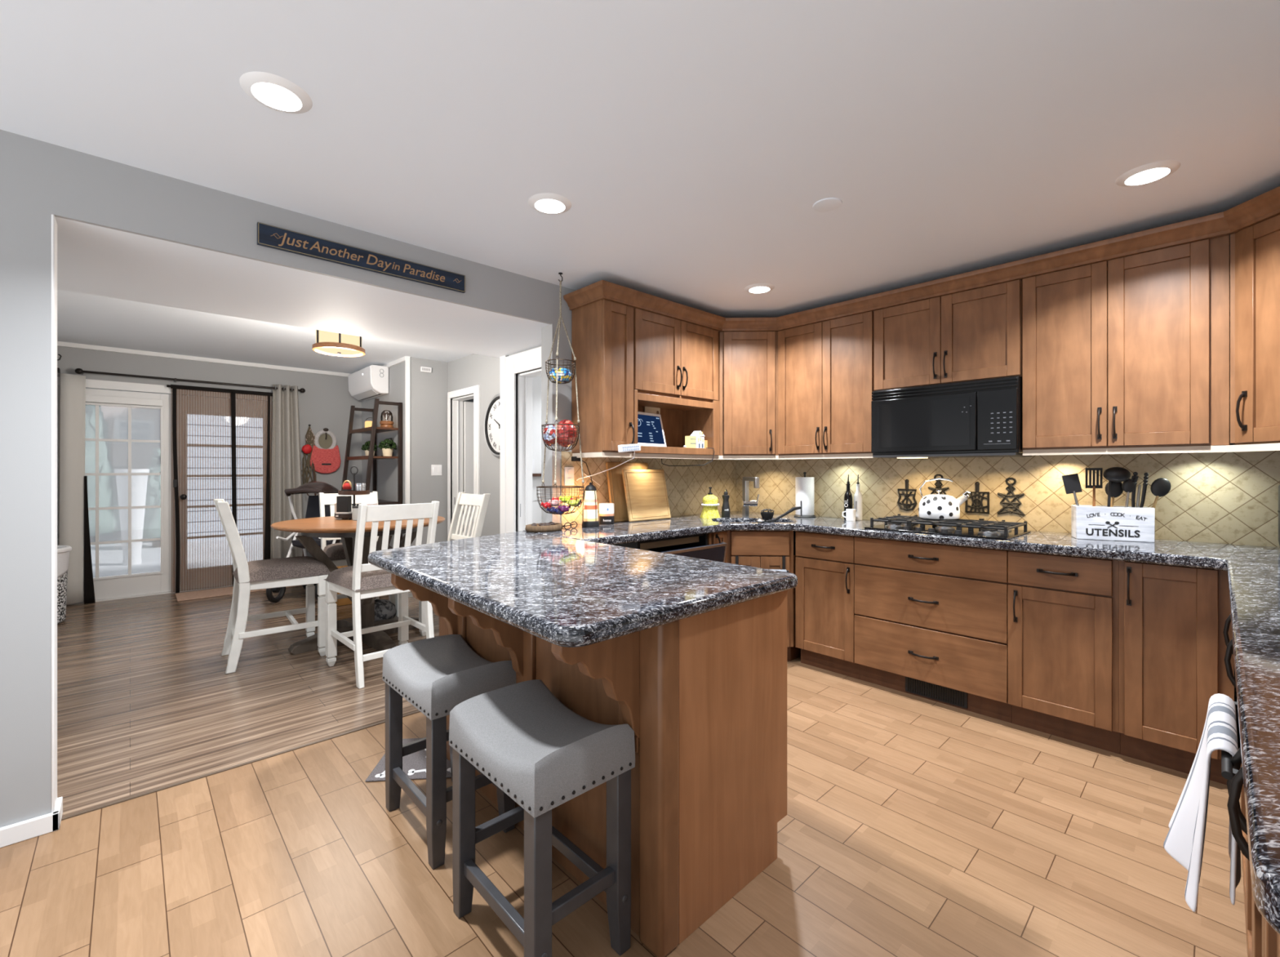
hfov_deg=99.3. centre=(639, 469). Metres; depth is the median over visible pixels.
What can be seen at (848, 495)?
oil bottle
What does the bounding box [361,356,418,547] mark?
wall
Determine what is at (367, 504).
printed box
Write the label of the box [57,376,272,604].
trim
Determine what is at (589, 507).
lantern
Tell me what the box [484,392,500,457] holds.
wall clock
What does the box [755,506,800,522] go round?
ladle
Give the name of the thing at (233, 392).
screen
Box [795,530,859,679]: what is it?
base cabinet
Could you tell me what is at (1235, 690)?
wall
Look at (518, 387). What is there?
trim
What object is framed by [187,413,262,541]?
garage
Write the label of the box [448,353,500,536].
wall
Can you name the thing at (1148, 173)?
recessed light
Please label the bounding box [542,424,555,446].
snack bag
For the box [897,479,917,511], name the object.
trivet
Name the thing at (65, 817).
trim
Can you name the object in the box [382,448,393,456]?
pot
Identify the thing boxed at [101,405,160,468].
house
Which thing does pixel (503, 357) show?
trim
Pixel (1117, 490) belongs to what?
serving spoon
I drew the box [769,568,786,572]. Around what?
dish towel
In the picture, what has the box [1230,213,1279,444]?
upper cabinet
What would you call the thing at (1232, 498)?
backsplash
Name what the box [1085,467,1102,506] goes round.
slotted turner
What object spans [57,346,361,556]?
wall
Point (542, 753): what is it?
seat cushion
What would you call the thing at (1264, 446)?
rail
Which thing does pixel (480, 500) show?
dining chair
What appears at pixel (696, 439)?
house
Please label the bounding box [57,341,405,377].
trim
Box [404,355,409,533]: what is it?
trim
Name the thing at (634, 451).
power cable
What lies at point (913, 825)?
floor
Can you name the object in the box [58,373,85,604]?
curtain
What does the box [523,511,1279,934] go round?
countertop
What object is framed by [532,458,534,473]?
light switch
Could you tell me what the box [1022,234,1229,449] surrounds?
upper cabinet
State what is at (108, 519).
conifer
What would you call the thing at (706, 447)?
cable
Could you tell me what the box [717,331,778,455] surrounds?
upper cabinet
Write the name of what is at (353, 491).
tray
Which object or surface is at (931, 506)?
tea kettle
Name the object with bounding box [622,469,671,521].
cutting board
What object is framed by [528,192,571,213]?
recessed light
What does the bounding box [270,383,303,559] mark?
curtain
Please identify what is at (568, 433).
snack bag
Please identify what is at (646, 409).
picture card
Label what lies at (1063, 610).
base cabinet
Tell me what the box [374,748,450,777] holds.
print
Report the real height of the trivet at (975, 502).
0.189 m
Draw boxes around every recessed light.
[239,71,312,113]
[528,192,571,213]
[744,283,774,293]
[1115,160,1180,186]
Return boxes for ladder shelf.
[335,398,402,542]
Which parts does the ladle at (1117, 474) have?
handle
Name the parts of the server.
handle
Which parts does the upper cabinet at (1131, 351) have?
door, handle, handle, door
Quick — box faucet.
[742,476,759,517]
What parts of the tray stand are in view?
ring handle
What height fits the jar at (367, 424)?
0.100 m
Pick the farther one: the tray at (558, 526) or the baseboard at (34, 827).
the tray at (558, 526)
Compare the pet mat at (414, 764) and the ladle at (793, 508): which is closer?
the pet mat at (414, 764)
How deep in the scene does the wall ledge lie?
4.35 m
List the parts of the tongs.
handle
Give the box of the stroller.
[266,481,338,602]
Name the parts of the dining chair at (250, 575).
post, post, leg, leg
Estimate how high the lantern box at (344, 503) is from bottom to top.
0.155 m
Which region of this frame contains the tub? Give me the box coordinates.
[612,533,707,551]
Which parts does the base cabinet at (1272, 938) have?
handle, door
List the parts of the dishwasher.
door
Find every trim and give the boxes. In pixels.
[51,213,57,812]
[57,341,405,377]
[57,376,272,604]
[61,710,420,820]
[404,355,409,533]
[447,384,479,538]
[500,355,507,533]
[505,346,541,533]
[532,476,541,523]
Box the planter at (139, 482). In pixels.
[114,468,149,564]
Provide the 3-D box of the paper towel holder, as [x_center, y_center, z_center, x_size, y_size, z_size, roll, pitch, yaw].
[1.206,0.177,3.976,0.156,0.328,0.156,0,0,-43]
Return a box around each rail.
[572,452,874,459]
[1022,443,1279,455]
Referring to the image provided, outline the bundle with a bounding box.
[301,424,316,484]
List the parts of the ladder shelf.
post, post, post, post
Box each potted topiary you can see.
[361,440,377,455]
[377,439,396,456]
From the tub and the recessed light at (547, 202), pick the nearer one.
the recessed light at (547, 202)
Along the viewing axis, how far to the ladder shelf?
5.74 m
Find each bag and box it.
[374,599,396,621]
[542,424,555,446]
[549,366,572,383]
[555,419,577,447]
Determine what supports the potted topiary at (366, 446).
on the ladder shelf
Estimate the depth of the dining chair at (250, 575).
3.57 m
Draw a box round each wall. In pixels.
[0,128,576,827]
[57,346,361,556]
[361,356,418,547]
[418,358,448,544]
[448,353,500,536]
[462,399,473,532]
[507,345,541,373]
[532,375,541,501]
[794,234,1240,742]
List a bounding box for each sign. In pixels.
[257,222,465,293]
[637,411,666,446]
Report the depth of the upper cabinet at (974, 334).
3.08 m
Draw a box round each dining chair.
[213,498,330,674]
[319,491,395,617]
[324,501,439,688]
[395,492,490,635]
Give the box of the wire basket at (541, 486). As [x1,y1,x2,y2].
[536,483,584,514]
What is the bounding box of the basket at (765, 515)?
[760,511,773,519]
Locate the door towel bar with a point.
(1228, 772)
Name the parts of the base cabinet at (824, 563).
handle, door, drawer, handle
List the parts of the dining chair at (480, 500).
leg, leg, post, rail, rail, post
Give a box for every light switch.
[431,464,441,475]
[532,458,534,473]
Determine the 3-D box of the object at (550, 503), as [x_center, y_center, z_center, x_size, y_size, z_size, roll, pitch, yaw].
[-0.489,0.189,3.132,0.101,0.042,0.046,0,0,-43]
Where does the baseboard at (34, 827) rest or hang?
attached to the wall at (39, 180)
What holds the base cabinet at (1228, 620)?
on the floor
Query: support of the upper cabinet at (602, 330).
attached to the wall at (39, 180)
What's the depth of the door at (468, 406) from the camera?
5.99 m
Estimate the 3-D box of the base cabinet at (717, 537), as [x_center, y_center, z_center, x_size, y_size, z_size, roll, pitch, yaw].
[0.316,0.822,3.666,0.167,0.868,0.639,0,0,-43]
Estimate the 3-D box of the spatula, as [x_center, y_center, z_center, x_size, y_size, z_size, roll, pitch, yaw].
[2.196,0.172,2.749,0.100,0.310,0.013,0,0,29]
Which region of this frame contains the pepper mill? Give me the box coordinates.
[721,488,730,517]
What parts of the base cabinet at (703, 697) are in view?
corbel plate, corbel plate, panel, corbel plate, corner post, panel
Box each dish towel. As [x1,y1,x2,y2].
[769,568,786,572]
[1163,693,1240,911]
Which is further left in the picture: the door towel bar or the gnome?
the gnome
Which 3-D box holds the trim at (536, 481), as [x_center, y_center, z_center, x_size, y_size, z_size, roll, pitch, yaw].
[-0.846,0.631,4.410,0.300,1.150,0.010,0,0,-43]
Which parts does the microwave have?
door, plate, control panel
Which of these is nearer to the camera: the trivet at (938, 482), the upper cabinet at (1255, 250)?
the upper cabinet at (1255, 250)
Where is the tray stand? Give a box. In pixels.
[334,466,369,519]
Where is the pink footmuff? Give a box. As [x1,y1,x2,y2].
[310,427,341,473]
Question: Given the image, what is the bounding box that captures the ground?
[90,532,262,577]
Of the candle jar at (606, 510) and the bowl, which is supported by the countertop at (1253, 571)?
the candle jar at (606, 510)
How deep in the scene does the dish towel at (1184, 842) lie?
0.97 m
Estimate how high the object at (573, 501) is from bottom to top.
0.042 m
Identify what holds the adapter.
attached to the backsplash at (686, 486)
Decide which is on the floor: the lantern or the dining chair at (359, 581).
the dining chair at (359, 581)
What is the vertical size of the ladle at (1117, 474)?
0.341 m
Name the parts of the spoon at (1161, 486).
handle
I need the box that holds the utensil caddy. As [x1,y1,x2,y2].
[1071,504,1154,542]
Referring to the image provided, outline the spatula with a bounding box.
[1062,473,1082,506]
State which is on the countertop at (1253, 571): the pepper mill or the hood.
the pepper mill
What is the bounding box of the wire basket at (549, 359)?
[545,355,575,383]
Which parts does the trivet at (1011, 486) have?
openwork plate, hanging handle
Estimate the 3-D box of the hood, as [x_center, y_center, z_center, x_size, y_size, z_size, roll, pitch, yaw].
[-3.223,0.176,5.409,0.352,0.122,0.326,0,0,0]
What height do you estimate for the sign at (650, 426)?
0.250 m
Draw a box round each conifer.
[84,404,120,542]
[142,447,160,547]
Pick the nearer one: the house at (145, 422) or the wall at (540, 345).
the wall at (540, 345)
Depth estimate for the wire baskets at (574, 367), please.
3.11 m
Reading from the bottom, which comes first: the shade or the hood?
the hood
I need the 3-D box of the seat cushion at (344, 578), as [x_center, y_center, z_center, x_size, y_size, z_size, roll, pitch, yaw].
[-1.673,0.664,3.500,0.518,0.087,0.517,0,0,45]
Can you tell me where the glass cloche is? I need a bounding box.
[379,409,394,427]
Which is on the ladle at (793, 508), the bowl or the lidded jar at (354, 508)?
the bowl
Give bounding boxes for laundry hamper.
[57,545,71,624]
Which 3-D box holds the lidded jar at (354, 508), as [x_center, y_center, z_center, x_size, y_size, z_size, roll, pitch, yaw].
[-2.121,0.315,4.084,0.080,0.120,0.080,0,0,-43]
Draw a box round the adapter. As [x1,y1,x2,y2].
[571,456,593,484]
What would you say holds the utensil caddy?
on the countertop at (1253, 571)
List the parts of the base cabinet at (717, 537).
handle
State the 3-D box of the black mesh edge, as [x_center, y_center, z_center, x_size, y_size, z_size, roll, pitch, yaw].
[-5.183,0.656,5.120,0.075,1.200,0.006,0,0,-43]
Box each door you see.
[57,386,176,599]
[180,395,266,589]
[463,401,473,536]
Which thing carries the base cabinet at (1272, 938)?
on the floor
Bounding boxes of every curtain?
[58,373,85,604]
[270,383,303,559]
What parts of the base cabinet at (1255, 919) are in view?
handle, handle, door, door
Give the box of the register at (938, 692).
[905,676,967,708]
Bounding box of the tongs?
[1131,471,1148,507]
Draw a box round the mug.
[842,508,855,520]
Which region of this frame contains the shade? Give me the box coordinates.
[85,394,162,406]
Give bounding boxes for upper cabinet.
[571,298,634,453]
[632,307,719,455]
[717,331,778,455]
[777,311,874,455]
[874,279,1022,391]
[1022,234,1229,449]
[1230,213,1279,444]
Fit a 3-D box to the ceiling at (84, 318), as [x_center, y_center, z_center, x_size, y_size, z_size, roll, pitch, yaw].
[-2.708,-1.224,5.262,5.150,0.080,3.520,0,0,-43]
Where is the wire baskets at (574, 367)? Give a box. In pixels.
[536,272,584,514]
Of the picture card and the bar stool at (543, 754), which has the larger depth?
the picture card
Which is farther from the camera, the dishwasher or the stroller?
the stroller
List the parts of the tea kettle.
handle, spout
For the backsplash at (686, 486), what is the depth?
4.07 m
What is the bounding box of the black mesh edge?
[84,475,95,604]
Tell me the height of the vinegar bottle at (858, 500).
0.310 m
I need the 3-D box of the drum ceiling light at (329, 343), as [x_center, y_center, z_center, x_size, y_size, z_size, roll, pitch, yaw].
[-2.308,-1.032,4.170,0.356,0.295,0.356,0,0,-43]
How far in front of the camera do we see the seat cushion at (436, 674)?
1.88 m
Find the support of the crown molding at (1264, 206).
attached to the upper cabinet at (602, 330)
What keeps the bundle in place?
hanging from the wall at (326, 401)
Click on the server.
(1129, 485)
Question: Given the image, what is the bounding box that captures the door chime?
[420,366,431,372]
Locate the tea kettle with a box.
[918,477,969,519]
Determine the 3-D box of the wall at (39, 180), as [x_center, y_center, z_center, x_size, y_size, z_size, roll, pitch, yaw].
[-1.109,0.059,2.863,5.500,2.394,0.120,0,0,-43]
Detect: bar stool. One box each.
[382,634,515,869]
[448,679,635,956]
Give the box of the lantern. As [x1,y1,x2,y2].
[582,482,599,527]
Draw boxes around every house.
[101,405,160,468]
[684,431,707,448]
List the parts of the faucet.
post, lever, spout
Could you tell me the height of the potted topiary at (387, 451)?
0.185 m
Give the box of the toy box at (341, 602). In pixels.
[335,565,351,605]
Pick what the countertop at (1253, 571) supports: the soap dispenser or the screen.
the soap dispenser
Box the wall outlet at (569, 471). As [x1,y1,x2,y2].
[564,466,573,485]
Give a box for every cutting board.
[605,462,648,521]
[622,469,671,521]
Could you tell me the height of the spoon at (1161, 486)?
0.290 m
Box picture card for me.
[644,406,660,413]
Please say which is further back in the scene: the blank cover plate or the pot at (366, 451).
the pot at (366, 451)
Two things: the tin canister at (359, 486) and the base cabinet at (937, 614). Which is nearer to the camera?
the base cabinet at (937, 614)
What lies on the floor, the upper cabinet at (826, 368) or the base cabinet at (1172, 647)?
the base cabinet at (1172, 647)
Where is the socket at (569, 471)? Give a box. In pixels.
[567,469,572,483]
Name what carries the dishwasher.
on the floor
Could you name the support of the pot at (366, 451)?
on the potted topiary at (366, 446)
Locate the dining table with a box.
[270,515,444,654]
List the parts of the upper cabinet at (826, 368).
door, handle, handle, door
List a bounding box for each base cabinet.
[391,573,786,956]
[707,530,726,562]
[726,530,800,660]
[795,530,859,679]
[853,536,1011,722]
[1008,550,1119,754]
[1118,560,1234,784]
[1222,614,1246,933]
[1224,638,1264,956]
[1226,765,1279,956]
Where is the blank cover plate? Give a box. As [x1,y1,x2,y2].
[813,197,842,211]
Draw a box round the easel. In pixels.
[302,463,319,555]
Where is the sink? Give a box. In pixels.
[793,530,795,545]
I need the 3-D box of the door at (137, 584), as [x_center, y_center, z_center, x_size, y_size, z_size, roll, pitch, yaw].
[-5.120,0.234,5.286,0.925,2.015,0.053,0,0,-43]
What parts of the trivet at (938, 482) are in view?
hanging handle, openwork plate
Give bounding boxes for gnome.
[342,480,351,490]
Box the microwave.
[871,375,1031,458]
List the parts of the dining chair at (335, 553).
post, rail, rail, post, leg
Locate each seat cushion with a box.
[231,555,330,583]
[323,541,392,559]
[324,565,393,591]
[382,634,515,719]
[448,679,635,817]
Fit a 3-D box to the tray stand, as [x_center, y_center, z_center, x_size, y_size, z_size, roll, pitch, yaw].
[-2.221,0.173,4.224,0.270,0.407,0.270,0,0,-43]
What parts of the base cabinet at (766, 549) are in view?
door, false drawer, door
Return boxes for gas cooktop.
[864,513,1031,539]
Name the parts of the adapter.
cord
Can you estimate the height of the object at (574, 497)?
0.043 m
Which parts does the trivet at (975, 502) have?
openwork plate, hanging handle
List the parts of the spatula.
handle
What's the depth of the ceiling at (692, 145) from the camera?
1.75 m
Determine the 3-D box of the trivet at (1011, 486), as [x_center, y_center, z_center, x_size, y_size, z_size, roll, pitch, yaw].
[2.142,0.152,3.141,0.013,0.218,0.136,0,0,-43]
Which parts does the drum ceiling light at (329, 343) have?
lamp shade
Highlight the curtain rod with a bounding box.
[75,368,305,392]
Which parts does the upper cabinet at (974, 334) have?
door, handle, handle, door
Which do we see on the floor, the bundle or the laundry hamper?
the laundry hamper
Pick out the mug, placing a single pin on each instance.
(850, 513)
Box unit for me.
[347,364,388,399]
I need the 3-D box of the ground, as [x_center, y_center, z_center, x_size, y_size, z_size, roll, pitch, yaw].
[-12.099,1.436,14.359,26.000,0.240,22.500,0,0,-43]
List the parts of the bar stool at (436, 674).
leg, leg, leg, leg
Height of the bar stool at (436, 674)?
0.598 m
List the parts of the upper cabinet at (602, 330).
door, handle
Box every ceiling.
[0,0,1279,317]
[54,216,550,358]
[57,288,472,373]
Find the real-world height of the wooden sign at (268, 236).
0.091 m
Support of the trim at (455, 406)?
attached to the wall at (472, 370)
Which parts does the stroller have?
seat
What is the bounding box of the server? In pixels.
[1121,475,1138,506]
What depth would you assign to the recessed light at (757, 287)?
3.38 m
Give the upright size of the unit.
0.312 m
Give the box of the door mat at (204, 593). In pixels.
[174,585,302,601]
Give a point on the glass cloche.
(386, 423)
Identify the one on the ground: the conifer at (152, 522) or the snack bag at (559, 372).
the conifer at (152, 522)
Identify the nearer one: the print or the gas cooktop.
the print
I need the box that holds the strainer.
[760,508,774,519]
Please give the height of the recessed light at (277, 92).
0.012 m
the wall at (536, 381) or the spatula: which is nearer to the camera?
the spatula
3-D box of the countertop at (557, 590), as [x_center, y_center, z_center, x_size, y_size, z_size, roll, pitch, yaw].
[-0.409,0.364,2.114,0.945,0.045,1.763,0,0,-43]
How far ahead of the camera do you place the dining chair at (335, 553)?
4.66 m
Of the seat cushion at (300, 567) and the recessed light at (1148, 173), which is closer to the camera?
the recessed light at (1148, 173)
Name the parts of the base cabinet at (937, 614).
handle, handle, handle, drawer, drawer, drawer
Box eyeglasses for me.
[562,520,577,529]
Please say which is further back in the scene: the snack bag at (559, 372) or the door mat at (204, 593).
the door mat at (204, 593)
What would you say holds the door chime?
attached to the wall at (433, 385)
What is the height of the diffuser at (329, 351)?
0.022 m
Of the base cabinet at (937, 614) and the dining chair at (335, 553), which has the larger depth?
the dining chair at (335, 553)
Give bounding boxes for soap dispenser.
[699,486,719,518]
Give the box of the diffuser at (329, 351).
[316,347,360,355]
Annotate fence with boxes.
[112,465,128,502]
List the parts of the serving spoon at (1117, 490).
handle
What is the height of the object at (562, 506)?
0.043 m
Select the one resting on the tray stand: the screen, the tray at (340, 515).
the tray at (340, 515)
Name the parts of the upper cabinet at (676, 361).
door, niche frame, handle, handle, door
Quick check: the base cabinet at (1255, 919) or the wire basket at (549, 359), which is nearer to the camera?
the base cabinet at (1255, 919)
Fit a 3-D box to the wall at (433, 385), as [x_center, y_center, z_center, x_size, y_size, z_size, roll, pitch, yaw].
[-2.223,0.036,5.950,0.440,2.440,0.120,0,0,-43]
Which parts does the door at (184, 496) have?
knob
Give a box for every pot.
[364,449,375,455]
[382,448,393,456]
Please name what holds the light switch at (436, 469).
attached to the wall at (433, 385)
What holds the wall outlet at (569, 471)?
attached to the backsplash at (686, 486)
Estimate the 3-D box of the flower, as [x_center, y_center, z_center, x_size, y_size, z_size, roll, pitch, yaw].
[-3.873,-0.244,6.322,0.108,0.114,0.060,0,0,-43]
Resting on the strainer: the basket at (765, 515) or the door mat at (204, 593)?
the basket at (765, 515)
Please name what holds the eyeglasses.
on the countertop at (1253, 571)
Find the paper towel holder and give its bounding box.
[794,471,816,517]
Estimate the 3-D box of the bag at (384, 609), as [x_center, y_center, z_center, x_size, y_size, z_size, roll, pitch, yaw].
[-2.104,1.147,4.360,0.281,0.216,0.228,0,0,-43]
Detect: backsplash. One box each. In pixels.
[560,451,736,524]
[736,450,1279,546]
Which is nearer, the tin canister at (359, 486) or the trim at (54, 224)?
the trim at (54, 224)
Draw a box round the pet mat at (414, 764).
[364,737,451,782]
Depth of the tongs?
2.63 m
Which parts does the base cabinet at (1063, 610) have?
handle, handle, drawer, door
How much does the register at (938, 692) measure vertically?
0.088 m
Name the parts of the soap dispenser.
white trim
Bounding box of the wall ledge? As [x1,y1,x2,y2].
[532,473,541,475]
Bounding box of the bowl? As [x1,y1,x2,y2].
[755,519,764,522]
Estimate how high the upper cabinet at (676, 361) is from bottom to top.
0.898 m
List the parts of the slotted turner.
handle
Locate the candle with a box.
[364,417,372,427]
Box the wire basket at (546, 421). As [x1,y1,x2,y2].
[541,420,579,451]
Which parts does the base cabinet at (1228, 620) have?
handle, door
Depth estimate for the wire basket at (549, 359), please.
3.10 m
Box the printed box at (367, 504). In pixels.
[361,502,377,505]
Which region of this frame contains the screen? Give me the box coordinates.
[166,384,272,593]
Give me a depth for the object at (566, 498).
3.12 m
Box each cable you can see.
[576,451,635,480]
[661,447,714,466]
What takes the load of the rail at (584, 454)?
attached to the upper cabinet at (676, 361)
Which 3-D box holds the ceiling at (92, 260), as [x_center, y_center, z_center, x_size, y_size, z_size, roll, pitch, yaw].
[-1.630,-1.069,3.090,3.750,0.351,1.123,0,0,-43]
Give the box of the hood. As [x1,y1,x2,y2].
[291,481,338,494]
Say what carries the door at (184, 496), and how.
in the wall at (326, 401)
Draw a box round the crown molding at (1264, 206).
[563,186,1279,331]
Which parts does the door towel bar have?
rod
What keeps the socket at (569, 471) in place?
attached to the wall outlet at (569, 471)
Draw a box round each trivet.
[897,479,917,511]
[928,474,949,494]
[964,481,989,513]
[996,477,1024,515]
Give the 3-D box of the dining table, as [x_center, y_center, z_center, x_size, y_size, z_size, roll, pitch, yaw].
[-2.064,0.816,4.056,1.148,0.880,1.148,0,0,-43]
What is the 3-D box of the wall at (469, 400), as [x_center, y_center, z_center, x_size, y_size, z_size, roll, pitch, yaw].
[-1.493,0.036,6.210,0.980,2.440,2.700,0,0,-43]
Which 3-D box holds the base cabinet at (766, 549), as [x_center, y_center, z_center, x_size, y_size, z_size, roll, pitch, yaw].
[0.786,0.822,3.928,0.908,0.868,0.901,0,0,-43]
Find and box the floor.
[0,585,1247,956]
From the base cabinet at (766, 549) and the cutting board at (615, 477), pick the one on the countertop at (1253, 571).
the cutting board at (615, 477)
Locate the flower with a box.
[302,444,311,453]
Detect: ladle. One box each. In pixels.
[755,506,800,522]
[1102,466,1130,506]
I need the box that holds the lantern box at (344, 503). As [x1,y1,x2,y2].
[335,495,351,516]
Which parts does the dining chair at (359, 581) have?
leg, post, rail, rail, leg, post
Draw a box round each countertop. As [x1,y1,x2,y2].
[367,530,797,647]
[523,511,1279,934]
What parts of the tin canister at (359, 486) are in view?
lid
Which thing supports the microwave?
attached to the upper cabinet at (974, 334)
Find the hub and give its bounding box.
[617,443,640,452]
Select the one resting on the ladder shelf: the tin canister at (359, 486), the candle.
the candle
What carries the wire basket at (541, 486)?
on the wire baskets at (574, 367)
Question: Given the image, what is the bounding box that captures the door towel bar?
[1221,701,1238,779]
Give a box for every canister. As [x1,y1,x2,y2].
[355,483,365,490]
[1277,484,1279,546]
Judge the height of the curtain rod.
0.056 m
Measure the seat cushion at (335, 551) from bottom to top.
0.087 m
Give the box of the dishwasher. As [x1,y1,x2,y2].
[612,533,727,562]
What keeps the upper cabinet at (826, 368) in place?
attached to the wall at (1235, 690)
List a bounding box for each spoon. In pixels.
[1105,481,1123,506]
[1150,477,1171,509]
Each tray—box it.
[334,513,351,518]
[337,489,369,494]
[524,522,563,532]
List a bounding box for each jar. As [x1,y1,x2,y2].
[351,503,359,519]
[364,421,372,427]
[599,502,613,524]
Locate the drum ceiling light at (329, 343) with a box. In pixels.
[311,329,364,356]
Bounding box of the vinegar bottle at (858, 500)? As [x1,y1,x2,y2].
[853,474,862,519]
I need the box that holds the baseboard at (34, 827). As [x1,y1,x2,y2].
[0,796,62,848]
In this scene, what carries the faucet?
on the countertop at (1253, 571)
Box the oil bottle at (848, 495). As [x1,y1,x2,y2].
[844,474,852,519]
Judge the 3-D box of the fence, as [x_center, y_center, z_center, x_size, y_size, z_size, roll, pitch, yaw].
[-13.433,0.631,9.913,5.970,1.450,0.040,0,0,-43]
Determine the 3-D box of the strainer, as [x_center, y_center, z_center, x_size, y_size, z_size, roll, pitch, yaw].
[0.893,0.307,3.814,0.096,0.070,0.095,0,0,-43]
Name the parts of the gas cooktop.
burner, knob, knob, knob, knob, burner, glass, knob, burner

